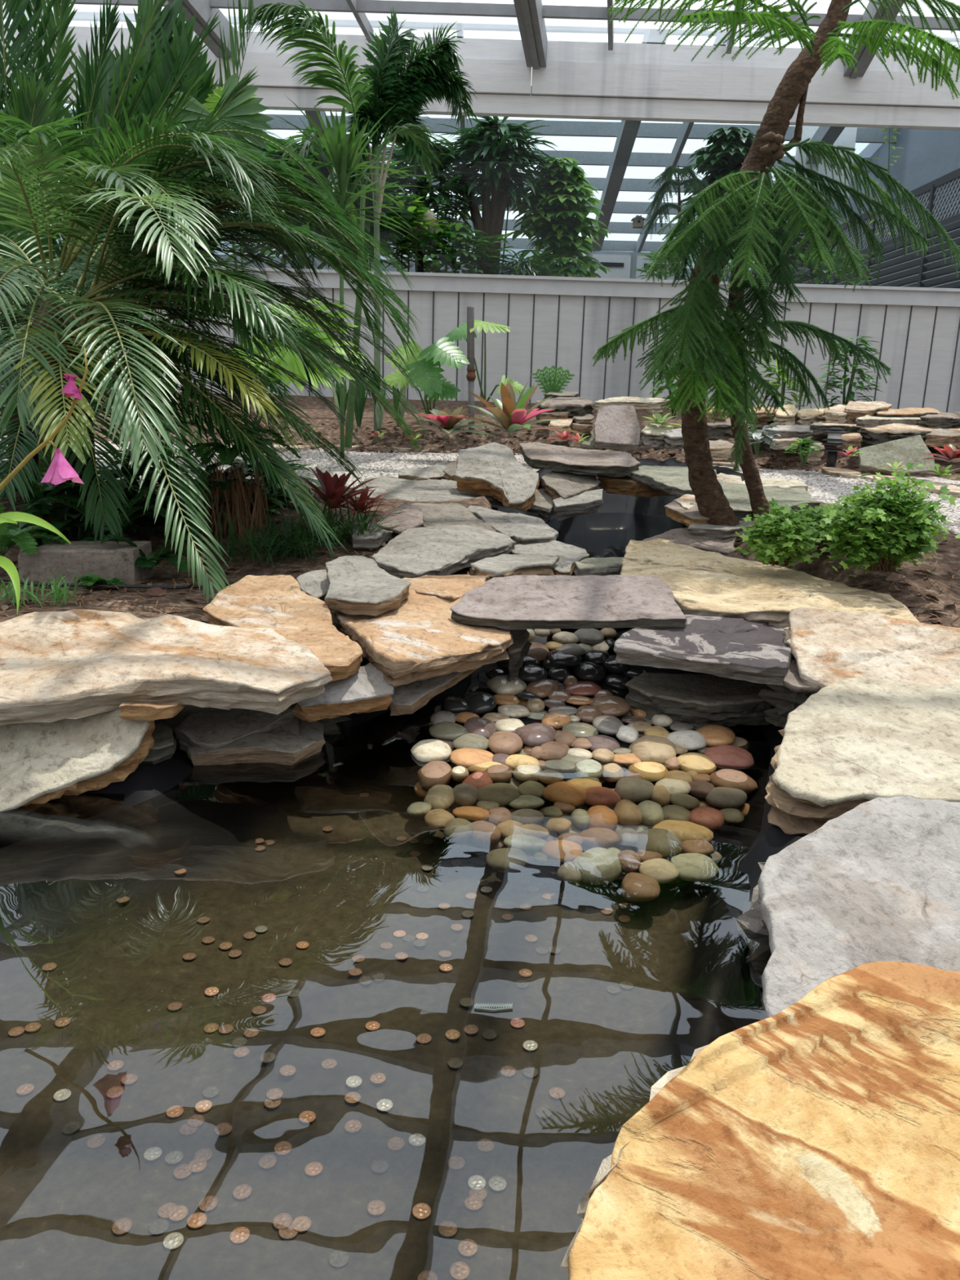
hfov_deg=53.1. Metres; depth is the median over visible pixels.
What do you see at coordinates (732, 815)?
pebble
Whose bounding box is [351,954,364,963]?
coin
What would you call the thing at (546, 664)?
pebble
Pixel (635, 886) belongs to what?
pebble
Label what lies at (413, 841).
coin
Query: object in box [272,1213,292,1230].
coin
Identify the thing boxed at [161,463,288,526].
plant
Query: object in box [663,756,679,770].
pebble
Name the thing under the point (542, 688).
pebble
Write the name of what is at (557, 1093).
coin
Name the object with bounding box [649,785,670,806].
pebble
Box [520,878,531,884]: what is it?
coin
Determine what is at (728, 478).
stone slab
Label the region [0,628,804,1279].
pond
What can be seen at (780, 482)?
stone slab
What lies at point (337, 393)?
snake plant
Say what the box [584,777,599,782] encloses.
pebble
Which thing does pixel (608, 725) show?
pebble
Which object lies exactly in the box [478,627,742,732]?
liner
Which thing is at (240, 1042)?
coin
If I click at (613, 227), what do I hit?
trim
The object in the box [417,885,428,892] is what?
coin
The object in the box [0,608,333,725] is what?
stone slab
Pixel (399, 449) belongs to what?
edging stone
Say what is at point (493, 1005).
comb
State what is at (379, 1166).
coin
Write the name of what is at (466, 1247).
coin
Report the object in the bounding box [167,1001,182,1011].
coin
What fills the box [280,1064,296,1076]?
coin
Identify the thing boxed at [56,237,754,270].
window
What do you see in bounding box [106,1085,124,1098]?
coin
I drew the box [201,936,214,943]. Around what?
coin
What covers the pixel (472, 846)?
coin
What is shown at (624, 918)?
coin
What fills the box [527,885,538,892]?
coin
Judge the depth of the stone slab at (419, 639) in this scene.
2.00 m
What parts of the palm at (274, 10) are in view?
stem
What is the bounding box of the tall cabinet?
[586,250,675,279]
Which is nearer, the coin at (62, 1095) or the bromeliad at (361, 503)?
the coin at (62, 1095)
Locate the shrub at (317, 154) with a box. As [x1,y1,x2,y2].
[259,141,439,269]
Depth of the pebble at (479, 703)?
2.11 m
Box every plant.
[0,422,111,489]
[0,511,71,615]
[5,478,164,553]
[96,449,215,526]
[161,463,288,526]
[204,453,321,515]
[331,378,348,426]
[354,358,367,426]
[373,375,386,428]
[382,337,470,426]
[391,382,405,426]
[444,320,525,405]
[530,365,574,395]
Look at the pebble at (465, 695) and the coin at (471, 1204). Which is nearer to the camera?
the coin at (471, 1204)
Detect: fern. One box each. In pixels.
[0,427,124,513]
[0,503,66,555]
[26,478,183,542]
[76,573,124,589]
[100,533,199,572]
[101,461,269,535]
[163,420,301,464]
[783,436,820,465]
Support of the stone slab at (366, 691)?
on the stone slab at (281, 751)
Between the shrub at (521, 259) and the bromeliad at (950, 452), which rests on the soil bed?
the bromeliad at (950, 452)
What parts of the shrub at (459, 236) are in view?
stem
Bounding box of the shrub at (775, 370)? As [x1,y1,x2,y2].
[752,350,813,409]
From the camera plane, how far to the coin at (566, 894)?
1.57 m
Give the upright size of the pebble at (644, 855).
0.018 m
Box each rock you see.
[141,721,176,764]
[154,702,351,754]
[296,569,329,603]
[347,520,392,550]
[376,501,424,542]
[409,502,502,532]
[414,574,490,601]
[442,462,457,480]
[467,505,558,545]
[469,553,559,578]
[505,629,532,681]
[509,540,589,575]
[526,488,554,521]
[541,471,599,500]
[548,417,573,440]
[552,488,603,520]
[568,431,582,448]
[573,556,622,575]
[638,423,674,449]
[663,498,709,527]
[664,427,684,450]
[674,493,697,509]
[687,518,756,540]
[746,404,777,427]
[748,428,773,453]
[758,658,819,728]
[764,675,959,835]
[773,404,798,426]
[806,442,824,464]
[836,432,862,450]
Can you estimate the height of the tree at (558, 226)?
2.226 m
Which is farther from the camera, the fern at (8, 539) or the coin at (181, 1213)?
the fern at (8, 539)
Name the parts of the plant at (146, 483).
stem, stem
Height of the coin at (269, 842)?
0.002 m
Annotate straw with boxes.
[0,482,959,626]
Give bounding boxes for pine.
[641,164,715,279]
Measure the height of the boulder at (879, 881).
0.308 m
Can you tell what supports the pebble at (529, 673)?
on the pebble
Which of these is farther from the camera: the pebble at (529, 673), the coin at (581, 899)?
the pebble at (529, 673)
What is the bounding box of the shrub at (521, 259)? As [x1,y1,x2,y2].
[474,248,579,276]
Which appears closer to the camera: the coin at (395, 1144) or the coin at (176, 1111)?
the coin at (395, 1144)
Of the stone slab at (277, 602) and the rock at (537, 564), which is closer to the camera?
the stone slab at (277, 602)
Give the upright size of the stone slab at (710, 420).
0.106 m
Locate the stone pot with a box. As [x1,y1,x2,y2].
[402,208,439,272]
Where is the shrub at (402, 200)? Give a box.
[364,192,451,271]
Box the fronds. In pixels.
[199,457,271,546]
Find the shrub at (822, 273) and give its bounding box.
[777,248,874,284]
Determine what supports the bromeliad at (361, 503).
on the soil bed
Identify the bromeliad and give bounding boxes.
[285,466,386,508]
[326,486,395,515]
[369,430,391,438]
[406,432,426,440]
[410,406,497,438]
[448,380,586,435]
[546,428,584,442]
[567,433,591,443]
[642,413,681,426]
[836,445,862,456]
[880,460,912,472]
[920,463,959,476]
[923,444,959,462]
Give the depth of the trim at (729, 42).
7.10 m
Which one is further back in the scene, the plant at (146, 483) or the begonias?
the begonias
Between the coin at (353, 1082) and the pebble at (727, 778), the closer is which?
the coin at (353, 1082)
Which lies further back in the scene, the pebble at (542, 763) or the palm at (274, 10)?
the palm at (274, 10)
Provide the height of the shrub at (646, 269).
1.499 m
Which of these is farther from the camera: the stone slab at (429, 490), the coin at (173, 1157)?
the stone slab at (429, 490)
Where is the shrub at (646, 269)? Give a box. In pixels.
[629,249,693,279]
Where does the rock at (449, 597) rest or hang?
on the soil bed
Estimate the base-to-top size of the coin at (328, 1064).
0.002 m
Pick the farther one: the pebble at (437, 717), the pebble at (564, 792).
the pebble at (437, 717)
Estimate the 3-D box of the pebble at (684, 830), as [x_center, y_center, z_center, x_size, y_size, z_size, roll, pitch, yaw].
[0.354,0.336,1.682,0.106,0.029,0.073,4,15,11]
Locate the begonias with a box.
[729,422,781,454]
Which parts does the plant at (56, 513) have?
stem, stem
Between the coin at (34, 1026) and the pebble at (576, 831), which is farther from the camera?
the pebble at (576, 831)
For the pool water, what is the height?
0.001 m
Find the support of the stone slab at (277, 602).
on the stone slab at (366, 691)
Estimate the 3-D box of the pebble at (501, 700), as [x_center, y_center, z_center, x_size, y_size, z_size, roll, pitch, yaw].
[0.058,0.135,2.161,0.062,0.018,0.058,0,15,-7]
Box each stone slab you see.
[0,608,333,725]
[118,701,186,720]
[173,707,294,748]
[178,715,299,752]
[186,717,325,771]
[203,574,363,681]
[292,662,394,722]
[324,555,411,616]
[330,577,513,687]
[348,475,497,503]
[370,524,516,578]
[388,666,481,715]
[398,465,446,479]
[449,574,686,629]
[519,442,640,476]
[534,396,594,426]
[537,411,571,423]
[542,391,578,399]
[560,960,959,1279]
[570,422,593,434]
[571,413,594,424]
[581,430,594,449]
[593,404,640,450]
[594,396,670,412]
[595,475,676,497]
[613,614,794,685]
[619,537,919,626]
[625,672,774,729]
[629,465,723,497]
[642,527,737,555]
[681,440,734,459]
[705,405,728,422]
[706,417,746,439]
[716,472,743,484]
[720,482,820,519]
[742,477,808,491]
[767,424,819,442]
[769,437,798,449]
[795,408,826,425]
[802,434,827,446]
[809,420,861,435]
[822,404,852,423]
[844,400,892,423]
[855,414,921,426]
[856,435,935,476]
[857,422,948,445]
[858,431,872,448]
[876,407,942,417]
[918,411,959,429]
[924,428,959,447]
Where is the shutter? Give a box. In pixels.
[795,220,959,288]
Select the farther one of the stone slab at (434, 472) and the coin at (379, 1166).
the stone slab at (434, 472)
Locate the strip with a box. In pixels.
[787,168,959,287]
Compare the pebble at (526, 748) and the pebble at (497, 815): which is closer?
the pebble at (497, 815)
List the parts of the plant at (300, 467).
stem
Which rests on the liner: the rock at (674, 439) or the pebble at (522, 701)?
the pebble at (522, 701)
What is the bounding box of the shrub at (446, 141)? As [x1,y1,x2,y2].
[405,134,491,271]
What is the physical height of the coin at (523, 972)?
0.002 m
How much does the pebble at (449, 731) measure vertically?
0.030 m
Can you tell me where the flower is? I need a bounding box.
[0,347,88,490]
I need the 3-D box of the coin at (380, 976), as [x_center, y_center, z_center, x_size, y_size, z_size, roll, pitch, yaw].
[-0.142,0.471,1.343,0.019,0.002,0.019,-6,16,-28]
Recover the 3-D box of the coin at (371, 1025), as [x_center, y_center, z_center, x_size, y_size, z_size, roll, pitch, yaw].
[-0.139,0.501,1.246,0.019,0.002,0.019,-11,19,-42]
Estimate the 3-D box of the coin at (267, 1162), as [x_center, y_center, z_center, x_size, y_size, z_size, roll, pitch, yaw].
[-0.226,0.556,1.023,0.019,0.002,0.019,2,15,4]
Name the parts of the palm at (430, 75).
stem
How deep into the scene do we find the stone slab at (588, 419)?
5.73 m
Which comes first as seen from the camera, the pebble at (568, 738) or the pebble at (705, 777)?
the pebble at (705, 777)
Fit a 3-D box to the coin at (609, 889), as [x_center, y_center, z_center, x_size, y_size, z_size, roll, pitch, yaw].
[0.217,0.415,1.598,0.019,0.002,0.019,11,18,32]
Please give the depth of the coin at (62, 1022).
1.24 m
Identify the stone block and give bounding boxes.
[17,540,153,585]
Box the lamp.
[819,427,847,466]
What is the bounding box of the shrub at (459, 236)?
[383,222,514,274]
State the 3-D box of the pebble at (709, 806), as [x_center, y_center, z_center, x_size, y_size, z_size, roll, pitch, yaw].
[0.440,0.322,1.781,0.069,0.028,0.068,0,15,-7]
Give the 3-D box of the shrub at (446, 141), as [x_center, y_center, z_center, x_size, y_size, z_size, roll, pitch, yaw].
[-0.298,-3.563,9.403,0.970,2.450,0.954,3,15,3]
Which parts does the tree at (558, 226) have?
stem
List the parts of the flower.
flower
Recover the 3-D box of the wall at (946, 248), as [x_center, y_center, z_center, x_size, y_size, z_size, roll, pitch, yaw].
[4.959,-4.063,12.003,0.050,2.500,8.650,2,14,0]
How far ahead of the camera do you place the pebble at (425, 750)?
1.89 m
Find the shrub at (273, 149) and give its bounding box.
[212,124,425,271]
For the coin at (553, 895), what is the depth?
1.57 m
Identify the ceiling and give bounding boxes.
[1,0,959,252]
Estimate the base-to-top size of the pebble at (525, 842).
0.021 m
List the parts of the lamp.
post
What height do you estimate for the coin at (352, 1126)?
0.002 m
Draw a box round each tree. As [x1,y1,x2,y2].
[260,94,425,457]
[504,156,612,277]
[591,0,959,525]
[674,126,778,281]
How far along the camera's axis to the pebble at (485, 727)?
2.00 m
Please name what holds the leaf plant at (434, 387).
on the soil bed
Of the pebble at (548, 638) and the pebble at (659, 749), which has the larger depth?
the pebble at (548, 638)
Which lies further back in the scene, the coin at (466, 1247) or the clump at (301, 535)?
the clump at (301, 535)
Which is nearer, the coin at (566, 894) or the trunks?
the coin at (566, 894)
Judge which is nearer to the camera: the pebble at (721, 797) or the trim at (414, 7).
the pebble at (721, 797)
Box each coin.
[8,1026,24,1036]
[16,1083,34,1095]
[24,1022,40,1032]
[42,962,57,971]
[53,1088,71,1102]
[54,1017,71,1027]
[62,1120,79,1134]
[86,1134,105,1148]
[106,1060,124,1071]
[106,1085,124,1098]
[111,1217,132,1235]
[116,896,129,902]
[120,1073,137,1084]
[143,1146,162,1160]
[148,1218,168,1235]
[157,1202,177,1218]
[163,1232,183,1249]
[164,1151,183,1164]
[166,1105,183,1118]
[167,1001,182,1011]
[168,1204,188,1222]
[173,868,186,874]
[173,1164,192,1179]
[179,1123,197,1136]
[182,952,196,960]
[186,1114,204,1127]
[186,1212,207,1229]
[188,1158,206,1173]
[194,1147,213,1161]
[195,1099,212,1112]
[196,916,209,923]
[198,1195,217,1212]
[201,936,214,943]
[202,1085,219,1098]
[203,1022,218,1033]
[204,986,218,996]
[214,1122,231,1136]
[218,942,232,950]
[218,1024,233,1034]
[228,949,241,957]
[229,1226,249,1244]
[231,1036,247,1048]
[232,1184,252,1199]
[233,1046,249,1057]
[243,931,256,939]
[244,1027,258,1038]
[251,1005,266,1015]
[254,845,265,851]
[254,925,267,933]
[255,838,264,844]
[258,1154,276,1169]
[259,1052,275,1063]
[262,993,275,1003]
[264,840,275,845]
[264,1097,280,1109]
[266,1088,283,1100]
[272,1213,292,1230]
[274,1141,292,1155]
[278,1222,297,1239]
[279,958,292,966]
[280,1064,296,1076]
[286,988,301,997]
[291,1216,311,1232]
[296,941,309,949]
[298,1111,315,1123]
[304,1161,322,1176]
[310,1027,325,1037]
[320,1058,337,1069]
[322,826,332,831]
[328,1249,349,1268]
[344,1092,360,1103]
[344,1120,361,1133]
[346,1075,362,1088]
[348,967,362,976]
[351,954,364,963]
[358,976,372,985]
[360,792,368,796]
[365,1021,380,1031]
[367,1200,386,1216]
[369,1072,386,1084]
[370,1159,388,1173]
[371,973,385,981]
[376,1098,392,1111]
[380,942,392,949]
[386,1137,404,1151]
[393,930,405,937]
[395,835,406,841]
[395,951,408,959]
[402,934,415,942]
[408,838,418,844]
[408,1133,425,1146]
[409,851,420,856]
[412,1203,431,1219]
[413,938,426,946]
[415,932,428,939]
[416,1033,431,1044]
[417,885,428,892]
[417,1270,437,1279]
[422,864,432,871]
[423,839,433,844]
[438,902,450,910]
[438,950,451,957]
[438,1221,457,1237]
[439,963,453,972]
[444,1029,460,1039]
[447,845,457,850]
[447,1057,462,1069]
[447,1155,465,1170]
[449,1262,470,1279]
[450,923,463,931]
[457,1239,477,1257]
[459,846,470,851]
[459,997,474,1007]
[462,910,474,917]
[463,1024,478,1035]
[464,1195,483,1211]
[465,892,476,899]
[466,844,477,849]
[467,1175,485,1190]
[469,1186,487,1200]
[473,848,484,853]
[476,1138,493,1152]
[477,880,488,886]
[480,886,492,893]
[482,1029,497,1039]
[488,1176,506,1191]
[497,870,508,873]
[500,1065,515,1077]
[502,913,513,920]
[505,883,516,889]
[510,1017,524,1028]
[512,871,523,878]
[515,979,528,988]
[519,968,532,977]
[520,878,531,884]
[520,903,531,910]
[522,1040,537,1051]
[522,1066,537,1078]
[523,869,534,875]
[524,934,537,942]
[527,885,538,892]
[532,880,542,886]
[533,868,545,875]
[535,946,548,954]
[535,1106,552,1119]
[542,871,552,878]
[542,893,552,899]
[543,878,555,884]
[547,946,560,954]
[549,1087,564,1099]
[550,893,558,899]
[556,892,568,899]
[562,890,573,897]
[566,882,577,887]
[577,896,589,902]
[600,907,613,915]
[604,886,616,893]
[606,985,620,994]
[618,902,630,909]
[618,915,630,922]
[619,981,633,989]
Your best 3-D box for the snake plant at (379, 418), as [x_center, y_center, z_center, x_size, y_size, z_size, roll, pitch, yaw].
[-0.636,-1.499,6.024,0.093,0.339,0.122,2,14,0]
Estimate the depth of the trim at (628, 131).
11.39 m
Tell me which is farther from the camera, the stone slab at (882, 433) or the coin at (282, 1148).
the stone slab at (882, 433)
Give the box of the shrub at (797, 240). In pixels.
[731,195,813,283]
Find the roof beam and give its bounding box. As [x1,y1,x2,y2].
[0,24,959,73]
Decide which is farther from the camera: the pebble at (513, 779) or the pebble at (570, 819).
the pebble at (513, 779)
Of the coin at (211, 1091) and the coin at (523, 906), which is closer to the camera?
the coin at (211, 1091)
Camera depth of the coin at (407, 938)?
1.45 m
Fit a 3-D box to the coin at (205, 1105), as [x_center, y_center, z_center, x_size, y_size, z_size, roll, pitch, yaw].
[-0.316,0.533,1.099,0.019,0.002,0.019,-3,15,-17]
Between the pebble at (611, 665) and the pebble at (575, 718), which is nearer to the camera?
the pebble at (575, 718)
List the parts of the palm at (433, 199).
stem, stem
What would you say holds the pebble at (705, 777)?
on the pebble
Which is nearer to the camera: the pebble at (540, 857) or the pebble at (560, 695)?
the pebble at (540, 857)
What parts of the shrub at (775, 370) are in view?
stem, stem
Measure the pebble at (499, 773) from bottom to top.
0.026 m
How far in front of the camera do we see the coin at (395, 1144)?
1.05 m
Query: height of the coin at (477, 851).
0.002 m
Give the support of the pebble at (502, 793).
on the pebble at (475, 805)
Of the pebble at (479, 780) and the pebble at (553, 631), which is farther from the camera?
the pebble at (553, 631)
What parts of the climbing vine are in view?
stem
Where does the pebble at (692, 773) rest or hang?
on the pebble
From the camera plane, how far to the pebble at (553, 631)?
2.43 m
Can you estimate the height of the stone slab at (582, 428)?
0.062 m
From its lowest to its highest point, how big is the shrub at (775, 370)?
0.447 m
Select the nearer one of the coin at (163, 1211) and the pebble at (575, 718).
the coin at (163, 1211)
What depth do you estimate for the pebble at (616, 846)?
1.66 m
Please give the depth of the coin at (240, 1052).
1.18 m
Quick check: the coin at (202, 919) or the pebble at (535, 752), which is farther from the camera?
the pebble at (535, 752)
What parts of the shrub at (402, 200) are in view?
stem, stem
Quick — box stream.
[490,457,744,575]
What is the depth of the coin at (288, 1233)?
0.94 m
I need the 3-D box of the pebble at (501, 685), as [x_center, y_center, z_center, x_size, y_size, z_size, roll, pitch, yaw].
[0.061,0.104,2.229,0.094,0.042,0.137,-2,15,-14]
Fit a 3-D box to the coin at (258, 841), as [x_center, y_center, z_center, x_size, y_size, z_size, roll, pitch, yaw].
[-0.393,0.356,1.704,0.019,0.002,0.019,6,15,16]
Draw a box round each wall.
[0,284,959,412]
[8,253,771,281]
[791,128,959,246]
[791,181,959,288]
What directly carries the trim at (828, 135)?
attached to the wall at (393, 268)
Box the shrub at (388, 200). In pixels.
[322,194,422,271]
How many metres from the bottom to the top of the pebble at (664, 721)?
0.032 m
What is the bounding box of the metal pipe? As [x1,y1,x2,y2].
[466,306,475,433]
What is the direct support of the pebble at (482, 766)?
on the pebble
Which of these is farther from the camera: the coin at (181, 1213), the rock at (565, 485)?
the rock at (565, 485)
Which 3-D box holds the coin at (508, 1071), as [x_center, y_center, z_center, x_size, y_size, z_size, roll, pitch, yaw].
[0.034,0.525,1.169,0.019,0.002,0.019,-8,17,-33]
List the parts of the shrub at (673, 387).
stem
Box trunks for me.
[459,166,511,274]
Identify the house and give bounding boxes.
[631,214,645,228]
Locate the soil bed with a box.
[0,386,959,632]
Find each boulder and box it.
[0,708,155,831]
[453,442,539,510]
[735,795,959,1021]
[783,607,959,695]
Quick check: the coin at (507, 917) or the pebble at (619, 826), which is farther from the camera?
the pebble at (619, 826)
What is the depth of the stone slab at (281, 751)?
1.83 m
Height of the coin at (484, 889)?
0.002 m
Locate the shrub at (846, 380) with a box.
[813,336,883,408]
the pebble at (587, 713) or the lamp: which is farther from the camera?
the lamp
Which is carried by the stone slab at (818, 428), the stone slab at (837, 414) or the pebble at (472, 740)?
the stone slab at (837, 414)
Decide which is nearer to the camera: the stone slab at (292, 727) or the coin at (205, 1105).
the coin at (205, 1105)
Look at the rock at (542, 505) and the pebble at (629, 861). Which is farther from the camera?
the rock at (542, 505)
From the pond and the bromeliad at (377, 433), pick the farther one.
the bromeliad at (377, 433)
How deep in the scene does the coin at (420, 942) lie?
1.41 m
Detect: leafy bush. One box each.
[733,497,826,566]
[800,502,846,551]
[810,461,959,577]
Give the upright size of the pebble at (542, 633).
0.024 m
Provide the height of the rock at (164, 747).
0.057 m
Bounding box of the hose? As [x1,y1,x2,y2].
[0,577,235,589]
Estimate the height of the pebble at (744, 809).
0.024 m
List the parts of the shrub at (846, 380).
stem, stem, stem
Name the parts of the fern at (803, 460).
stem, stem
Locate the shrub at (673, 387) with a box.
[649,361,679,418]
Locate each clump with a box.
[0,570,87,607]
[185,505,319,565]
[226,501,351,562]
[269,482,405,546]
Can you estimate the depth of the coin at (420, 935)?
1.44 m
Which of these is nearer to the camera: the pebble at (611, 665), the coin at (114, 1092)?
the coin at (114, 1092)
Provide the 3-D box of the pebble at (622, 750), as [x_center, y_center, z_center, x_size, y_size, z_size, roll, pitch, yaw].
[0.286,0.225,1.941,0.042,0.010,0.030,3,15,4]
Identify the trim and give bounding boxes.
[0,44,531,95]
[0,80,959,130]
[0,109,898,143]
[2,0,959,31]
[2,1,959,42]
[27,231,734,253]
[31,2,57,31]
[47,191,800,215]
[47,264,959,306]
[62,215,804,237]
[166,0,235,60]
[274,14,327,131]
[298,146,871,171]
[346,0,373,43]
[400,173,779,192]
[455,0,468,228]
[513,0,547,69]
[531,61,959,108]
[587,0,678,252]
[607,0,613,50]
[633,0,734,252]
[725,0,741,53]
[751,0,933,252]
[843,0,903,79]
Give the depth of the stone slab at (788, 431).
5.52 m
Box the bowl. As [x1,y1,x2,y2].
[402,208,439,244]
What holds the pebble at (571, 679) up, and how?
on the pebble at (561, 687)
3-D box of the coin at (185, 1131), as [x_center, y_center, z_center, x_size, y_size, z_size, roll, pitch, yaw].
[-0.324,0.543,1.066,0.019,0.002,0.019,2,15,0]
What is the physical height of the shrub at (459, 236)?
1.531 m
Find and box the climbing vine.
[867,128,904,285]
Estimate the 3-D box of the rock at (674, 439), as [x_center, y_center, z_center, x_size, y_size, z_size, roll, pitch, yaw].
[1.136,-1.146,5.491,0.178,0.122,0.167,2,14,0]
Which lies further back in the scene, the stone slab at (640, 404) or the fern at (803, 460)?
the stone slab at (640, 404)
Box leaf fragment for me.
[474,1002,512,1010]
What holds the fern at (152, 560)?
on the soil bed
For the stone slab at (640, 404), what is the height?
0.100 m
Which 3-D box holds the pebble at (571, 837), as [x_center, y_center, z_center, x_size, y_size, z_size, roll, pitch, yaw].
[0.155,0.342,1.645,0.044,0.017,0.044,4,15,9]
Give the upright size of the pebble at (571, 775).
0.026 m
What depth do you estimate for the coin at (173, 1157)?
1.03 m
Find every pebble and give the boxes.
[406,801,431,816]
[410,738,451,762]
[413,782,428,797]
[417,760,452,790]
[418,807,450,818]
[423,784,454,809]
[423,808,454,829]
[428,721,468,740]
[430,710,456,724]
[436,738,455,750]
[441,695,469,713]
[443,817,473,845]
[449,747,493,768]
[451,765,468,782]
[452,733,488,750]
[452,782,478,806]
[452,805,488,821]
[455,711,479,724]
[461,691,474,701]
[462,771,493,789]
[463,716,497,739]
[466,691,497,715]
[466,761,512,773]
[470,820,501,846]
[474,800,506,808]
[476,800,499,810]
[477,782,520,805]
[481,712,509,722]
[481,836,505,851]
[484,764,511,782]
[485,666,508,679]
[485,674,526,695]
[486,848,528,871]
[488,731,523,755]
[488,807,512,826]
[492,753,509,764]
[493,693,519,705]
[494,718,524,732]
[495,659,508,669]
[496,819,524,838]
[497,703,530,718]
[502,834,546,851]
[504,780,521,788]
[505,754,539,770]
[508,795,544,808]
[509,748,528,755]
[509,774,524,783]
[511,764,542,781]
[511,808,544,824]
[513,722,556,746]
[515,691,542,699]
[515,695,541,705]
[516,780,545,797]
[517,664,547,682]
[521,744,539,759]
[522,823,549,837]
[522,850,536,863]
[523,656,541,665]
[524,678,559,697]
[524,780,546,787]
[525,710,548,724]
[526,629,535,641]
[526,642,549,661]
[526,697,545,712]
[529,746,542,759]
[533,628,550,636]
[533,852,548,862]
[536,833,554,852]
[537,760,546,770]
[537,769,564,784]
[540,741,569,760]
[541,711,571,728]
[541,840,582,862]
[542,658,559,669]
[542,697,565,707]
[542,759,576,773]
[542,781,586,806]
[542,805,568,822]
[542,806,562,818]
[543,819,576,839]
[544,640,563,649]
[544,858,564,866]
[545,817,571,831]
[546,633,554,642]
[546,649,582,667]
[546,665,571,679]
[547,689,571,702]
[547,705,577,715]
[549,628,561,635]
[551,631,579,643]
[553,801,575,812]
[554,730,576,746]
[554,828,582,839]
[555,643,585,655]
[556,832,582,844]
[556,861,582,883]
[558,684,572,695]
[560,753,588,764]
[561,722,599,738]
[561,773,577,782]
[563,675,577,684]
[564,680,602,695]
[565,695,592,705]
[566,777,601,789]
[567,747,592,759]
[568,808,587,829]
[570,715,580,722]
[570,737,591,749]
[570,808,589,828]
[571,847,622,884]
[573,628,604,644]
[573,660,605,682]
[573,759,602,778]
[574,803,589,808]
[575,705,602,723]
[578,643,592,653]
[578,826,619,847]
[579,674,606,684]
[580,843,593,852]
[582,649,608,663]
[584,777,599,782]
[584,786,621,807]
[586,734,620,751]
[586,804,617,830]
[588,694,631,717]
[590,640,608,651]
[591,748,614,763]
[592,715,624,736]
[593,688,613,697]
[598,681,628,697]
[598,777,605,784]
[600,627,617,638]
[600,654,630,673]
[601,763,624,782]
[602,844,624,849]
[603,634,621,641]
[604,638,614,649]
[604,673,630,689]
[608,847,620,854]
[612,753,641,765]
[612,822,632,832]
[613,747,631,754]
[613,799,642,826]
[614,777,653,802]
[615,724,639,743]
[615,871,626,879]
[616,827,638,847]
[617,849,640,873]
[618,764,629,771]
[619,715,653,724]
[620,711,631,716]
[620,871,660,901]
[621,717,646,723]
[623,667,647,678]
[623,769,642,778]
[626,721,651,733]
[627,761,668,782]
[628,735,675,764]
[631,709,646,718]
[631,822,652,832]
[634,827,682,857]
[635,849,662,862]
[637,800,663,826]
[638,857,679,883]
[640,856,672,862]
[644,725,669,738]
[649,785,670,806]
[651,714,672,727]
[652,819,713,842]
[654,778,690,796]
[662,804,690,821]
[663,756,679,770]
[663,769,693,783]
[666,729,706,750]
[668,877,680,883]
[669,722,693,731]
[670,794,699,810]
[670,853,719,881]
[675,745,688,754]
[676,752,716,774]
[681,840,714,855]
[686,746,710,754]
[686,770,697,776]
[688,780,715,798]
[688,806,724,831]
[689,796,709,811]
[691,773,710,782]
[695,724,735,746]
[703,744,755,769]
[705,786,746,808]
[706,850,722,862]
[707,804,730,824]
[709,768,758,794]
[717,766,742,771]
[720,808,744,823]
[730,736,750,751]
[737,803,749,816]
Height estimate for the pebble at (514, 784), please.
0.022 m
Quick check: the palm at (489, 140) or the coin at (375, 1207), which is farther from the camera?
the palm at (489, 140)
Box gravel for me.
[97,446,959,533]
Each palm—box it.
[0,0,260,479]
[0,101,428,604]
[41,0,254,455]
[164,72,366,430]
[233,0,444,448]
[321,6,479,443]
[379,140,487,272]
[434,115,565,275]
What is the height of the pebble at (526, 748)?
0.029 m
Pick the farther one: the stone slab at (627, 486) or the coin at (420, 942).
the stone slab at (627, 486)
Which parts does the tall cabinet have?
door, handle, door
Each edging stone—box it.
[271,444,318,451]
[326,444,361,450]
[392,447,411,452]
[712,461,734,466]
[821,466,862,479]
[865,473,914,488]
[916,481,959,497]
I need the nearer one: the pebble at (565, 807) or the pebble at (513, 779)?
the pebble at (565, 807)
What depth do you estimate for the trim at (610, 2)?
6.92 m
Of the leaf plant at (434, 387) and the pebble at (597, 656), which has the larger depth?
the leaf plant at (434, 387)
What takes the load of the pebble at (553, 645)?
on the pebble
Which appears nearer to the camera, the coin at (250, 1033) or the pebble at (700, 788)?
the coin at (250, 1033)
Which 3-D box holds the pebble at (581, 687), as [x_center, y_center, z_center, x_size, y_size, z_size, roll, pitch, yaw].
[0.239,0.111,2.231,0.090,0.026,0.090,6,15,17]
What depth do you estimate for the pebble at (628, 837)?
1.64 m
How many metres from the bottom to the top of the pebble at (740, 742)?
0.028 m
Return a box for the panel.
[793,125,857,201]
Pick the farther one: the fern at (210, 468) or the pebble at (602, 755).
the fern at (210, 468)
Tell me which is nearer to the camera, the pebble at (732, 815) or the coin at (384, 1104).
the coin at (384, 1104)
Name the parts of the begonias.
stem, stem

